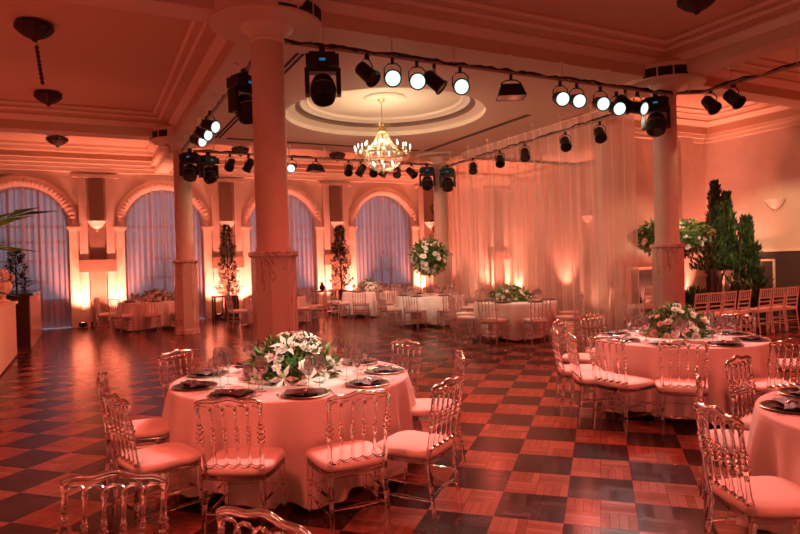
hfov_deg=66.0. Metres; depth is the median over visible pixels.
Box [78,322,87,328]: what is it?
uplight
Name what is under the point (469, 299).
baseboard
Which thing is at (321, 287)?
vase
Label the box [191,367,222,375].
folded napkin
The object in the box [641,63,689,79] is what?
ceiling vent
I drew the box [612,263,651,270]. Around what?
mantel shelf
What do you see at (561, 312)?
seat cushion
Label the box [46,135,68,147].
lamp
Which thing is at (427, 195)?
trim
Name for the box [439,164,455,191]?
light
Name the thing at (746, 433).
seat cushion
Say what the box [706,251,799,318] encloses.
trim
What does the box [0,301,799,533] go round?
floor
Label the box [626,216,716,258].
flower arrangement
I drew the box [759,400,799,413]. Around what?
charger plate
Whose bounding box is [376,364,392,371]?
folded napkin
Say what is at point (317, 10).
grille
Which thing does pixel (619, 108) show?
spotlight
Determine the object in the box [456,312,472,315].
seat cushion
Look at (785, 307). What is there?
seat cushion
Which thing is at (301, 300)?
tablecloth
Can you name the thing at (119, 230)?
trim
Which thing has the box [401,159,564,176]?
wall
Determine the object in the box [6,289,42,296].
countertop
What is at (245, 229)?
trim
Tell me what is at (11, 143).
ceiling
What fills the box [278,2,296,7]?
grille
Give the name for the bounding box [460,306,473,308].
seat cushion
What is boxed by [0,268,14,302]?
urn
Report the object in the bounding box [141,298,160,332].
chair
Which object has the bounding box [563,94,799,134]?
ceiling
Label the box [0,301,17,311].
countertop
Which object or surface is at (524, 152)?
spotlight
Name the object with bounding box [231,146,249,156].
lamp
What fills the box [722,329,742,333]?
folded napkin
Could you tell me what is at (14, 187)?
window
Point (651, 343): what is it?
charger plate
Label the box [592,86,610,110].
spotlight
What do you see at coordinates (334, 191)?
trim
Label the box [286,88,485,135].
ceiling
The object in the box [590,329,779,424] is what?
tablecloth
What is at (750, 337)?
folded napkin
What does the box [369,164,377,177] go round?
spotlight
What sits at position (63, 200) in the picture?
trim
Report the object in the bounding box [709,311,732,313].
seat cushion
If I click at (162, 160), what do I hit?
trim
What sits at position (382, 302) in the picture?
chair
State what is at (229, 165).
spotlight
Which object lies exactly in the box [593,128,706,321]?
wall
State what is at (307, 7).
grille
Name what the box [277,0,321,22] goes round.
ceiling vent
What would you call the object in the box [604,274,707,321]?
trim
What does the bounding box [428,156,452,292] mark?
marble column
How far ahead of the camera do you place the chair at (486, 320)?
12.12 m
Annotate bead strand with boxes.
[34,42,44,84]
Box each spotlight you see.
[189,127,206,147]
[194,119,212,140]
[201,110,220,133]
[224,154,234,171]
[242,154,253,172]
[287,157,296,172]
[344,160,352,176]
[355,53,380,86]
[355,160,366,176]
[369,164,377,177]
[378,162,389,177]
[384,57,401,87]
[393,162,400,178]
[406,163,417,178]
[408,61,425,89]
[423,64,447,94]
[452,67,469,94]
[468,158,477,174]
[495,150,504,167]
[519,143,530,161]
[552,81,570,106]
[560,131,571,151]
[569,83,586,108]
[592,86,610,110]
[593,121,606,143]
[608,91,626,115]
[615,90,636,114]
[630,91,648,115]
[701,91,721,114]
[723,84,745,109]
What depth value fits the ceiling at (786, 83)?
12.36 m
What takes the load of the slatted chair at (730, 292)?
on the floor
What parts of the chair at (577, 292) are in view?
chair frame, backrest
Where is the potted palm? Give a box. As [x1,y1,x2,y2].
[0,173,54,296]
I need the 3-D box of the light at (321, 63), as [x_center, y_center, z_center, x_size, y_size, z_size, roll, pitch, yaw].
[-1.053,-2.609,8.396,0.486,0.821,0.416,-2,1,-7]
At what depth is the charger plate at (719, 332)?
6.95 m
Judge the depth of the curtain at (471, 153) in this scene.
15.23 m
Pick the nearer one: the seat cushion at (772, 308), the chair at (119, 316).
the seat cushion at (772, 308)
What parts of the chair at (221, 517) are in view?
post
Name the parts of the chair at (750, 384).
post, rail, rail, post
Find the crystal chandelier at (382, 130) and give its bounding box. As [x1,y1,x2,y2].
[353,99,411,170]
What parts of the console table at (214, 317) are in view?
leg, leg, rail, leg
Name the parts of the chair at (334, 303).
backrest, chair frame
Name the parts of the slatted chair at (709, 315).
backrest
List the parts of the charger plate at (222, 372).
dinner plate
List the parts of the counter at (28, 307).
panel, panel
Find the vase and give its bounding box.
[319,282,324,290]
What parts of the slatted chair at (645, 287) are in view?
backrest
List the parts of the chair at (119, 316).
backrest, chair frame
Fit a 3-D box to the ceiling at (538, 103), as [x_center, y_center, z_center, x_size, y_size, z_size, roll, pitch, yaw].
[1.585,-3.369,9.793,19.100,0.001,25.000,-2,1,-27]
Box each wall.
[0,169,510,321]
[508,125,799,304]
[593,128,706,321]
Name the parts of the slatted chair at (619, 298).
backrest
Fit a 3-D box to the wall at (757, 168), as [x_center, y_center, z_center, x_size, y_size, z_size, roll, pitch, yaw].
[10.244,-1.491,14.188,0.200,5.500,25.000,-2,1,-27]
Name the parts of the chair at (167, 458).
post, leg, rail, rail, post, leg, seat frame, leg, leg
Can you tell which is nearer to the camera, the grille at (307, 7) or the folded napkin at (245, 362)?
the folded napkin at (245, 362)
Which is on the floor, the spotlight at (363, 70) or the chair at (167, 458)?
the chair at (167, 458)
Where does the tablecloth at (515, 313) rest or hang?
on the floor
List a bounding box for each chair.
[57,469,169,533]
[93,298,115,332]
[95,297,117,330]
[96,370,168,486]
[102,392,201,533]
[107,299,134,333]
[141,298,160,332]
[157,349,195,403]
[170,312,174,329]
[194,396,287,533]
[216,506,310,533]
[225,294,248,328]
[248,295,252,328]
[298,291,319,325]
[299,289,309,305]
[306,390,391,533]
[308,289,325,322]
[325,287,340,316]
[329,288,350,318]
[352,288,368,319]
[373,376,461,528]
[375,290,394,324]
[376,287,394,317]
[378,292,402,328]
[390,284,399,293]
[390,339,421,398]
[391,288,403,312]
[402,292,426,329]
[407,286,413,293]
[409,350,465,469]
[437,291,458,328]
[447,296,476,340]
[451,293,472,334]
[460,289,483,324]
[466,287,485,311]
[477,298,507,344]
[524,297,550,344]
[536,290,552,297]
[550,327,604,416]
[552,318,593,389]
[555,294,583,339]
[560,291,582,331]
[565,332,624,427]
[579,314,605,352]
[588,336,656,436]
[596,287,621,325]
[629,288,652,326]
[631,287,652,321]
[655,339,709,440]
[693,367,748,518]
[693,402,799,533]
[694,293,708,326]
[696,292,722,329]
[705,291,736,329]
[719,289,751,332]
[720,313,754,333]
[724,355,756,477]
[732,338,799,429]
[741,288,772,333]
[754,287,786,331]
[768,286,799,330]
[778,358,799,380]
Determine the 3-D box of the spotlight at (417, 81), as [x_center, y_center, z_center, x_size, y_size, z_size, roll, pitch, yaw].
[0.250,-2.790,9.044,0.257,0.454,0.383,-2,1,-1]
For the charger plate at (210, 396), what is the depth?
4.39 m
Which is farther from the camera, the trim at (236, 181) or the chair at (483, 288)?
the trim at (236, 181)
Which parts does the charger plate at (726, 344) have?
dinner plate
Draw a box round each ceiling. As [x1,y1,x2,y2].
[0,0,235,136]
[0,0,799,177]
[0,132,159,160]
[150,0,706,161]
[155,0,214,9]
[191,144,416,171]
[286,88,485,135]
[317,0,799,75]
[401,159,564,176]
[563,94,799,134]
[703,45,799,99]
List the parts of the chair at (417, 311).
backrest, chair frame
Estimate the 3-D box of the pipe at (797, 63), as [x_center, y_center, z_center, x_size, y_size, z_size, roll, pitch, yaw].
[6.510,-3.343,9.377,0.387,0.324,4.814,-2,1,-32]
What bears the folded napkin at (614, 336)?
on the charger plate at (630, 337)
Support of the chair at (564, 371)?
on the floor
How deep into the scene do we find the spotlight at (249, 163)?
16.16 m
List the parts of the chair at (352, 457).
leg, post, leg, seat frame, rail, rail, leg, leg, post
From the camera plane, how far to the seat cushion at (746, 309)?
12.66 m
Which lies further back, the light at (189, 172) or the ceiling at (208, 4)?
the light at (189, 172)
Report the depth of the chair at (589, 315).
8.04 m
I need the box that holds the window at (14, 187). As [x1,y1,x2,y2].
[0,187,71,328]
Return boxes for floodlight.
[306,158,324,172]
[496,74,526,100]
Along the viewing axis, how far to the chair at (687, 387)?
5.56 m
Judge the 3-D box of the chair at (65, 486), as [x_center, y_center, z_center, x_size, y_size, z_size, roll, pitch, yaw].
[-1.085,1.247,2.148,0.462,0.927,0.509,-2,1,-1]
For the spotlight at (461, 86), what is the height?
0.454 m
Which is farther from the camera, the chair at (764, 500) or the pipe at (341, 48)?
the pipe at (341, 48)
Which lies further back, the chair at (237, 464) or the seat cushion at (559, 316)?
the seat cushion at (559, 316)
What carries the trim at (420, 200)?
attached to the wall at (64, 181)
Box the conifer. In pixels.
[685,178,773,318]
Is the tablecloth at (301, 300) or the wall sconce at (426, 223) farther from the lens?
the wall sconce at (426, 223)
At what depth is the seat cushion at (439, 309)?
15.01 m
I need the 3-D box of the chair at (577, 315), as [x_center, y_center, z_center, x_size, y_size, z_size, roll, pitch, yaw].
[3.439,1.010,12.515,0.509,0.927,0.462,-1,1,36]
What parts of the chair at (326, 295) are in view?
chair frame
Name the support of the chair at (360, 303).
on the floor
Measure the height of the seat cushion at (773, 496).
0.058 m
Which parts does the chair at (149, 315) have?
backrest, chair frame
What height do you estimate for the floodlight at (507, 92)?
0.372 m
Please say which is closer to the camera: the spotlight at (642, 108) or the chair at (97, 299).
the spotlight at (642, 108)
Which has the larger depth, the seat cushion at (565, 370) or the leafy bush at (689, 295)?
the leafy bush at (689, 295)
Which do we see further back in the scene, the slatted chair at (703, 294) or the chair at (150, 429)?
the slatted chair at (703, 294)
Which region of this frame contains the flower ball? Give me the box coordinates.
[407,236,448,294]
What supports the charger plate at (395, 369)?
on the tablecloth at (295, 426)
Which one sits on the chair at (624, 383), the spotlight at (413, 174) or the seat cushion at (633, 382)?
the seat cushion at (633, 382)
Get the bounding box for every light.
[179,148,201,181]
[199,152,218,183]
[226,68,252,124]
[304,45,340,106]
[419,163,434,190]
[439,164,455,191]
[641,94,670,136]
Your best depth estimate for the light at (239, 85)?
9.10 m
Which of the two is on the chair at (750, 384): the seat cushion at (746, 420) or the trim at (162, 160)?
the seat cushion at (746, 420)
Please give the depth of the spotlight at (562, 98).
10.14 m
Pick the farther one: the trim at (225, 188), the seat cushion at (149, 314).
the trim at (225, 188)
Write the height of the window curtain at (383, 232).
4.070 m
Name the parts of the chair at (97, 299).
backrest, chair frame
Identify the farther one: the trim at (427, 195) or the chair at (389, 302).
the trim at (427, 195)
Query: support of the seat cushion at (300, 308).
on the chair at (310, 308)
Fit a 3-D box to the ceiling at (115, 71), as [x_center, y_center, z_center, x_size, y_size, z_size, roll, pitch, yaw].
[-6.388,-3.411,10.593,5.620,0.520,7.850,-2,1,-27]
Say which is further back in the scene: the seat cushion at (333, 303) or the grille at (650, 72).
the seat cushion at (333, 303)
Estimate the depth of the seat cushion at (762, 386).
5.53 m
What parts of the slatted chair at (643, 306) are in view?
backrest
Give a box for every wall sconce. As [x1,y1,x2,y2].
[87,220,105,231]
[219,221,234,228]
[330,221,343,227]
[425,222,433,230]
[581,215,591,224]
[765,198,785,211]
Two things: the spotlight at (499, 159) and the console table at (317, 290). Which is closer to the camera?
the spotlight at (499, 159)
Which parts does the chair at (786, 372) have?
leg, seat frame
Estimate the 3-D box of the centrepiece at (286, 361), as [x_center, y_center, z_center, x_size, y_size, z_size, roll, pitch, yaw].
[-0.897,0.756,5.136,0.848,0.484,0.919,-2,1,-27]
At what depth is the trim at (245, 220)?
21.15 m
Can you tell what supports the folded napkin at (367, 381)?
on the charger plate at (380, 382)
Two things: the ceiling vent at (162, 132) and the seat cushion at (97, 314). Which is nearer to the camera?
the ceiling vent at (162, 132)
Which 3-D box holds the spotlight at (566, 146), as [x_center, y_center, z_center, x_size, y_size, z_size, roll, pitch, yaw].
[3.746,-2.837,13.936,0.257,0.482,0.380,-2,1,7]
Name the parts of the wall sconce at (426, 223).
lamp shade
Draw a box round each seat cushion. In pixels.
[96,313,113,315]
[111,314,132,316]
[114,417,168,439]
[117,442,200,472]
[144,313,160,316]
[207,447,285,475]
[228,309,247,311]
[298,307,316,309]
[306,440,381,470]
[332,302,349,304]
[354,302,368,304]
[376,430,451,458]
[381,308,401,310]
[405,309,425,311]
[411,398,454,415]
[437,308,456,310]
[452,315,474,319]
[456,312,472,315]
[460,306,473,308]
[481,318,506,322]
[524,317,548,321]
[555,315,580,318]
[557,364,602,374]
[560,311,573,314]
[562,353,593,362]
[573,371,616,383]
[596,304,618,306]
[597,374,654,388]
[630,305,652,307]
[655,378,708,392]
[696,312,719,315]
[704,429,748,453]
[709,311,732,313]
[711,476,799,517]
[724,310,747,312]
[735,377,796,392]
[740,414,751,429]
[741,308,768,310]
[754,306,782,309]
[768,305,795,308]
[779,358,799,368]
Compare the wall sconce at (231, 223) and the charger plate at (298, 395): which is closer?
the charger plate at (298, 395)
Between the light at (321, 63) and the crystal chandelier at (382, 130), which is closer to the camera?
the light at (321, 63)
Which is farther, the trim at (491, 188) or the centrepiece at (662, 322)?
the trim at (491, 188)
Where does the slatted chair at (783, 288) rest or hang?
on the floor
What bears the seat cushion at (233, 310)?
on the chair at (229, 305)
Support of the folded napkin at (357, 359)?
on the charger plate at (369, 359)
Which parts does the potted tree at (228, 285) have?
planter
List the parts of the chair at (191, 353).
post, rail, post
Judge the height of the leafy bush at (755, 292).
1.076 m
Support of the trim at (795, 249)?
attached to the wall at (757, 168)
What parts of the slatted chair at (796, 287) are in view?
leg, backrest, leg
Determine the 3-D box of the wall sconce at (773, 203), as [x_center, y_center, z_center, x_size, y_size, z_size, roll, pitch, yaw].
[9.355,-1.529,15.363,0.327,0.324,0.513,-2,1,-27]
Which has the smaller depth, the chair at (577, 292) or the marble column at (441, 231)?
the chair at (577, 292)
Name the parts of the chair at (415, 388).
post, rail, post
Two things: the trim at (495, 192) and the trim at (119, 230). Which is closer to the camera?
the trim at (119, 230)
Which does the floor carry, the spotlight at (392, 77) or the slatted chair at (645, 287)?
the slatted chair at (645, 287)
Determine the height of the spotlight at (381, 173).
0.484 m
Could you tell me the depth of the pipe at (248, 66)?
11.44 m
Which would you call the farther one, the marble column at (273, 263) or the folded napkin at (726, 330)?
the marble column at (273, 263)
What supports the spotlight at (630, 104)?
hanging from the pipe at (341, 48)
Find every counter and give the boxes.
[0,301,17,374]
[6,289,42,348]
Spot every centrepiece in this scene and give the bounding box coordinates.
[139,288,173,301]
[242,329,342,386]
[356,278,381,291]
[487,284,533,301]
[636,300,718,338]
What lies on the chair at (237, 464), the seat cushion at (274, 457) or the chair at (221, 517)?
the seat cushion at (274, 457)
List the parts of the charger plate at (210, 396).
dinner plate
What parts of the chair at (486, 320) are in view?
backrest, chair frame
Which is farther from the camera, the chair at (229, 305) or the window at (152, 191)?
the window at (152, 191)
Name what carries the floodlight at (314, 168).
hanging from the pipe at (323, 148)
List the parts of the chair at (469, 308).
backrest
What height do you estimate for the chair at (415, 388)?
0.927 m
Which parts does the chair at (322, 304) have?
chair frame, backrest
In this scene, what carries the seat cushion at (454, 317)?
on the chair at (452, 306)
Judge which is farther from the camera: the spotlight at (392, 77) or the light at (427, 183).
the light at (427, 183)
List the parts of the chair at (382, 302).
backrest, chair frame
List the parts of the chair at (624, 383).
post, leg, rail, rail, leg, post, seat frame, leg, leg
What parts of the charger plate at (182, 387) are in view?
dinner plate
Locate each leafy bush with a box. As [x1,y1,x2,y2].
[685,285,720,312]
[727,278,786,322]
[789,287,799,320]
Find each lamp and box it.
[13,18,54,42]
[33,91,62,106]
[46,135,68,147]
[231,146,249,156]
[329,152,345,161]
[676,0,714,14]
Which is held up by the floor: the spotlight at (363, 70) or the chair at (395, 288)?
the chair at (395, 288)
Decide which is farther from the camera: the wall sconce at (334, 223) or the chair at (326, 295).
the wall sconce at (334, 223)
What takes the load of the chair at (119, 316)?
on the floor
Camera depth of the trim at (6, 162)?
18.08 m
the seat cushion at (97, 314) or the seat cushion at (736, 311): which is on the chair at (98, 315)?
the seat cushion at (97, 314)
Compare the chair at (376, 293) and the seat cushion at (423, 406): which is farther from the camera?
the chair at (376, 293)
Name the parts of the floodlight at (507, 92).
glass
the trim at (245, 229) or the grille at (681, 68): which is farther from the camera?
the trim at (245, 229)
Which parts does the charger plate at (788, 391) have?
dinner plate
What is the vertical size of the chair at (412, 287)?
0.927 m
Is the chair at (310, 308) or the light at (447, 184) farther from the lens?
the light at (447, 184)
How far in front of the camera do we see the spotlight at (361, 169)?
17.61 m
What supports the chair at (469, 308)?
on the floor
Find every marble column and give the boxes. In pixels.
[167,140,199,334]
[240,19,298,350]
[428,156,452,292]
[646,82,685,324]
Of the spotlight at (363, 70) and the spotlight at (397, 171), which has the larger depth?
the spotlight at (397, 171)
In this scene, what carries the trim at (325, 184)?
attached to the wall at (64, 181)
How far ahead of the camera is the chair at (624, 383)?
5.89 m
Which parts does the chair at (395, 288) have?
backrest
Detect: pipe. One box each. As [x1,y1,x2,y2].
[181,46,250,151]
[193,141,432,165]
[284,27,673,95]
[442,95,625,167]
[677,46,799,94]
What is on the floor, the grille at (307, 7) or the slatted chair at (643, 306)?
the slatted chair at (643, 306)
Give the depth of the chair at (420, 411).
5.04 m
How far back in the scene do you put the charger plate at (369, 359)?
5.69 m
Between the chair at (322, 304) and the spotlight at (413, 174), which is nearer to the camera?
the chair at (322, 304)
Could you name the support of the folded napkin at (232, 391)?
on the charger plate at (210, 396)
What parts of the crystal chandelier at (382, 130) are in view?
crown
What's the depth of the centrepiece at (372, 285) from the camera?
19.25 m
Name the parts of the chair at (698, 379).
rail, post, post, leg, leg, seat frame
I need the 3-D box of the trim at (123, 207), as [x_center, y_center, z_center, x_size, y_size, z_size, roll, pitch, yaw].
[-7.360,-1.988,19.200,2.860,1.430,0.073,-2,1,-27]
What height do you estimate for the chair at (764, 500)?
0.927 m
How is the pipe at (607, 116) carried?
hanging from the ceiling at (538, 103)
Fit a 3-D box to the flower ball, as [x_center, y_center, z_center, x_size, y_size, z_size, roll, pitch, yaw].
[0.740,-0.043,16.322,1.152,1.581,1.200,-2,1,-2]
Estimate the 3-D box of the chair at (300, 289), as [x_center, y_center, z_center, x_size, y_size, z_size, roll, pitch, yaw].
[-3.012,1.129,18.634,0.462,0.927,0.509,-1,1,27]
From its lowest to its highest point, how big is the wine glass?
0.250 m
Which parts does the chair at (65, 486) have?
post, rail, post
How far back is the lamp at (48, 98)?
12.78 m
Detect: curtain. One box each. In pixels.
[0,187,71,327]
[125,191,204,317]
[250,195,316,306]
[355,196,411,294]
[447,99,640,330]
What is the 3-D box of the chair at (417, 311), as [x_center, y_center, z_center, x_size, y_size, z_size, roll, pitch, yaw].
[0.358,1.069,15.201,0.462,0.927,0.509,-1,1,29]
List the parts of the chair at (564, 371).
post, rail, leg, post, leg, seat frame, leg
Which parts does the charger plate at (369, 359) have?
dinner plate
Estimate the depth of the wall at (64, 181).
21.42 m
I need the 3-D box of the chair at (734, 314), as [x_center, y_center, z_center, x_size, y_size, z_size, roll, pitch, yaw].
[4.035,1.045,7.542,0.509,0.927,0.462,-2,1,-37]
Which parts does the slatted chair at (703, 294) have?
backrest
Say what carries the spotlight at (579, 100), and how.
hanging from the pipe at (341, 48)
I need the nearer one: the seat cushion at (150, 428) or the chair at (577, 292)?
the seat cushion at (150, 428)
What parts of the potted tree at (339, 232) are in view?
planter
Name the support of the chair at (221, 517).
on the floor
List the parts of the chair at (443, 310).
chair frame, backrest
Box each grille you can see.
[152,130,157,137]
[158,129,166,136]
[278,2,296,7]
[299,0,312,14]
[314,4,320,20]
[643,67,656,78]
[658,65,672,75]
[674,64,687,73]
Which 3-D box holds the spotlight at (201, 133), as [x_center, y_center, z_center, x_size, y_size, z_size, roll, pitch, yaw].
[-4.017,-2.775,12.562,0.383,0.454,0.257,-1,1,32]
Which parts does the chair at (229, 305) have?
backrest, chair frame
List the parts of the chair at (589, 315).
post, rail, post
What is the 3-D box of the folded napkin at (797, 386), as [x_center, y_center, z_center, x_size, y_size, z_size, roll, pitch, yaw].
[2.632,0.791,3.971,0.160,0.040,0.280,-1,1,37]
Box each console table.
[211,295,238,322]
[311,290,336,313]
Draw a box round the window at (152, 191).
[124,191,201,318]
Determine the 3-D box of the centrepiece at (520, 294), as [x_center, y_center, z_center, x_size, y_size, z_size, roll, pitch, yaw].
[2.352,0.558,13.255,0.973,0.429,1.048,-2,1,-38]
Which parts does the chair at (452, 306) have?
backrest, chair frame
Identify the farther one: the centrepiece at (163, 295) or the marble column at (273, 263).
the centrepiece at (163, 295)
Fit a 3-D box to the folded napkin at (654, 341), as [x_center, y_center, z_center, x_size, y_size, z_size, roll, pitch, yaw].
[2.732,0.764,6.271,0.280,0.040,0.160,-1,1,40]
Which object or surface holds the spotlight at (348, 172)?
hanging from the pipe at (323, 148)
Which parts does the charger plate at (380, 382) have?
dinner plate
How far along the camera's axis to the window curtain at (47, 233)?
17.85 m
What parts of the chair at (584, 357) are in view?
rail, seat frame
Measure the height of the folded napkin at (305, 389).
0.040 m
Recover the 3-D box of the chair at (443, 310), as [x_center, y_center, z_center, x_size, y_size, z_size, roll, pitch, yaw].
[1.178,1.046,15.167,0.462,0.927,0.509,-2,1,-16]
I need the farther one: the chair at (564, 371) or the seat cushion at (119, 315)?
the seat cushion at (119, 315)
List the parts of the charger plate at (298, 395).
dinner plate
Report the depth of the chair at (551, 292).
14.36 m
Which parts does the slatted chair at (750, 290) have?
backrest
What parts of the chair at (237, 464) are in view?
post, leg, leg, rail, rail, seat frame, post, leg, leg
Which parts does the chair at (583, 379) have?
post, rail, leg, post, leg, seat frame, leg, leg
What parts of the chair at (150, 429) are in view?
rail, post, leg, post, leg, seat frame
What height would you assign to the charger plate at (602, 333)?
0.020 m
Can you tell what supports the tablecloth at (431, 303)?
on the floor
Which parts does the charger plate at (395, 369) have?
dinner plate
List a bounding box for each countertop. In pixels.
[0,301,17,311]
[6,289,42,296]
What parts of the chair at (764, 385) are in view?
seat frame, post, rail, rail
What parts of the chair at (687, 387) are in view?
leg, post, leg, seat frame, rail, rail, leg, post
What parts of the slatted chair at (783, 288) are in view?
leg, backrest, leg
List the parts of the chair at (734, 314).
post, rail, post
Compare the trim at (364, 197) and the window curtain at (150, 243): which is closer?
the window curtain at (150, 243)
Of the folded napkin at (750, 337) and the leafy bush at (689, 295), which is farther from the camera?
the leafy bush at (689, 295)
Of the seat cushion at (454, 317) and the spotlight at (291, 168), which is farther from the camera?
the spotlight at (291, 168)
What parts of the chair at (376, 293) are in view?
backrest, chair frame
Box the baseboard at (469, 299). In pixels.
[91,297,488,326]
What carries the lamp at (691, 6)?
hanging from the ceiling at (621, 36)
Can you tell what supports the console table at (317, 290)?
on the floor
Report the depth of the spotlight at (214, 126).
11.78 m
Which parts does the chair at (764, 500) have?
post, leg, rail, rail, post, leg, seat frame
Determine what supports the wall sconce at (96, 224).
attached to the wall at (64, 181)
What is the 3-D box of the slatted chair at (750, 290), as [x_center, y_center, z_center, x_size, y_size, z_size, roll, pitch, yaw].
[6.782,0.917,12.439,0.400,0.923,0.463,-2,1,-28]
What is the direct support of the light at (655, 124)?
hanging from the pipe at (341, 48)
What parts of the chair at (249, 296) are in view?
backrest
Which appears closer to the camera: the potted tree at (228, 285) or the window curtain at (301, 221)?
the potted tree at (228, 285)
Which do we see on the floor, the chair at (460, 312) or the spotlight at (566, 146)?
the chair at (460, 312)
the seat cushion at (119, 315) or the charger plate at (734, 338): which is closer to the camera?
the charger plate at (734, 338)
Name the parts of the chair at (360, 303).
backrest, chair frame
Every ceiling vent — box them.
[149,129,167,140]
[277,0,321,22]
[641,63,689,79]
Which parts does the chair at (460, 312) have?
backrest, chair frame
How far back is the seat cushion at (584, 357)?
7.38 m
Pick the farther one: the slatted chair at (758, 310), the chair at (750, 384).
the slatted chair at (758, 310)
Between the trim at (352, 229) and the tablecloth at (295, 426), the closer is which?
the tablecloth at (295, 426)
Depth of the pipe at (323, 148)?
17.07 m
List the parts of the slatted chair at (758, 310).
leg, backrest, leg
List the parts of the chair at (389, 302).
backrest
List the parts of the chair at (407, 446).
leg, leg, seat frame, leg, post, rail, rail, leg, post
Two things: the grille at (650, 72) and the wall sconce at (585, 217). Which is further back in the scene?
the wall sconce at (585, 217)
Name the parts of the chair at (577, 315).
chair frame, backrest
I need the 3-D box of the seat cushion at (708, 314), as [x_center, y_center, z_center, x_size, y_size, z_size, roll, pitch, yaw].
[5.990,0.931,12.077,0.380,0.035,0.370,-2,1,-26]
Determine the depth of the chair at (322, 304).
17.68 m
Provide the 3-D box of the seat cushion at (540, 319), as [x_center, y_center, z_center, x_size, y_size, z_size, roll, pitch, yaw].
[2.695,1.037,12.103,0.460,0.058,0.451,-2,1,-5]
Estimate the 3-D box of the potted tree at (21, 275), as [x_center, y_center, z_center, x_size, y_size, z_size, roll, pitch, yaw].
[-10.550,0.643,16.914,0.969,2.360,0.932,-2,1,9]
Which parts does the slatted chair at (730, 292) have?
backrest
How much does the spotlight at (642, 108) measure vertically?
0.454 m
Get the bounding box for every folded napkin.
[180,379,210,387]
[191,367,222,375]
[210,388,252,395]
[236,361,258,365]
[284,387,325,394]
[348,356,371,362]
[353,375,382,384]
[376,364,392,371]
[604,330,626,333]
[610,335,637,339]
[652,340,683,344]
[707,340,741,343]
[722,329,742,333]
[737,335,763,339]
[772,396,799,409]
[792,385,799,394]
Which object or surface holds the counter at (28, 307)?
on the floor
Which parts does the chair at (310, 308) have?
chair frame, backrest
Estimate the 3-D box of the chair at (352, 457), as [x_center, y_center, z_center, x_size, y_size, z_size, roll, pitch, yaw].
[-0.335,1.207,3.945,0.462,0.927,0.509,-2,1,-25]
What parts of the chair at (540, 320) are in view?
chair frame, backrest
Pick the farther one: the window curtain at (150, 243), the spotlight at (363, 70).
the window curtain at (150, 243)
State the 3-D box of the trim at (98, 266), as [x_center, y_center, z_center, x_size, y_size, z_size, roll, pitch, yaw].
[-9.003,-0.446,18.338,1.000,4.420,0.150,-2,1,-27]
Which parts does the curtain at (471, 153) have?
curtain rail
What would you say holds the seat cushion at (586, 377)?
on the chair at (583, 379)
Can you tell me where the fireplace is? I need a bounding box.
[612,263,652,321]
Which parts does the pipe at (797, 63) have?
hanger rod, hanger rod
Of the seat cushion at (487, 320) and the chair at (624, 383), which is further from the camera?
the seat cushion at (487, 320)
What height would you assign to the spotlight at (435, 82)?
0.482 m
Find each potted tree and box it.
[2,250,32,289]
[214,224,242,319]
[328,224,353,311]
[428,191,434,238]
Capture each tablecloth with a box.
[114,300,174,330]
[157,358,422,509]
[240,295,309,323]
[340,290,398,315]
[394,293,466,325]
[471,298,561,340]
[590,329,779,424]
[737,391,799,533]
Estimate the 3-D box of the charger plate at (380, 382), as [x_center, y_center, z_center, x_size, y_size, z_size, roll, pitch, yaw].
[-0.249,0.887,4.721,0.350,0.020,0.350,-1,1,33]
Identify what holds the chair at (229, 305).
on the floor
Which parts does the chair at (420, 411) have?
seat frame, post, leg, rail, leg, post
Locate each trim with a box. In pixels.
[0,115,799,186]
[0,176,78,225]
[66,226,81,327]
[72,173,117,326]
[79,178,116,325]
[113,226,213,318]
[114,180,211,225]
[151,144,172,172]
[210,178,243,316]
[212,182,243,315]
[215,53,530,150]
[240,226,325,309]
[241,185,322,225]
[318,181,351,308]
[324,185,350,299]
[348,226,420,292]
[349,187,417,225]
[414,185,432,293]
[423,189,433,292]
[484,187,509,292]
[488,191,509,289]
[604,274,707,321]
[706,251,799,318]
[722,248,799,304]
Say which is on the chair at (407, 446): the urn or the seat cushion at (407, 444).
the seat cushion at (407, 444)
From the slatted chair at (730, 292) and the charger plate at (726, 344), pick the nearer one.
the charger plate at (726, 344)
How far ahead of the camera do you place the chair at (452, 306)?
12.87 m
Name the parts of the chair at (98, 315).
backrest, chair frame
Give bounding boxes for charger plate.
[171,381,217,390]
[187,370,228,377]
[207,389,256,398]
[281,388,329,398]
[341,358,378,364]
[345,378,389,387]
[364,366,404,373]
[600,332,630,335]
[612,337,640,341]
[650,342,686,346]
[707,342,743,346]
[716,331,750,334]
[732,336,769,340]
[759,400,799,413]
[776,387,799,397]
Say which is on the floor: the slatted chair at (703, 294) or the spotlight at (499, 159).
the slatted chair at (703, 294)
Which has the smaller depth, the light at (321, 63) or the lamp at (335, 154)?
the light at (321, 63)
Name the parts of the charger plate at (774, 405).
dinner plate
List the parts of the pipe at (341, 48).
hanger rod, hanger rod, hanger rod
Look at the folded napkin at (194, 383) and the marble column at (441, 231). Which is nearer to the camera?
the folded napkin at (194, 383)
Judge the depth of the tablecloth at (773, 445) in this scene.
3.48 m
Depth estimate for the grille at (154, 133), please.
15.06 m
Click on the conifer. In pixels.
(735, 257)
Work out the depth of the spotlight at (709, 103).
11.06 m
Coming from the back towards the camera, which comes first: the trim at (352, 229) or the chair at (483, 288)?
the trim at (352, 229)
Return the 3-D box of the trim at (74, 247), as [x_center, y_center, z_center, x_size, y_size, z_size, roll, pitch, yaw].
[-10.682,0.336,17.498,2.960,2.970,0.120,-2,1,-27]
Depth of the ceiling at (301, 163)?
20.51 m
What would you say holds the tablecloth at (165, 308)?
on the floor

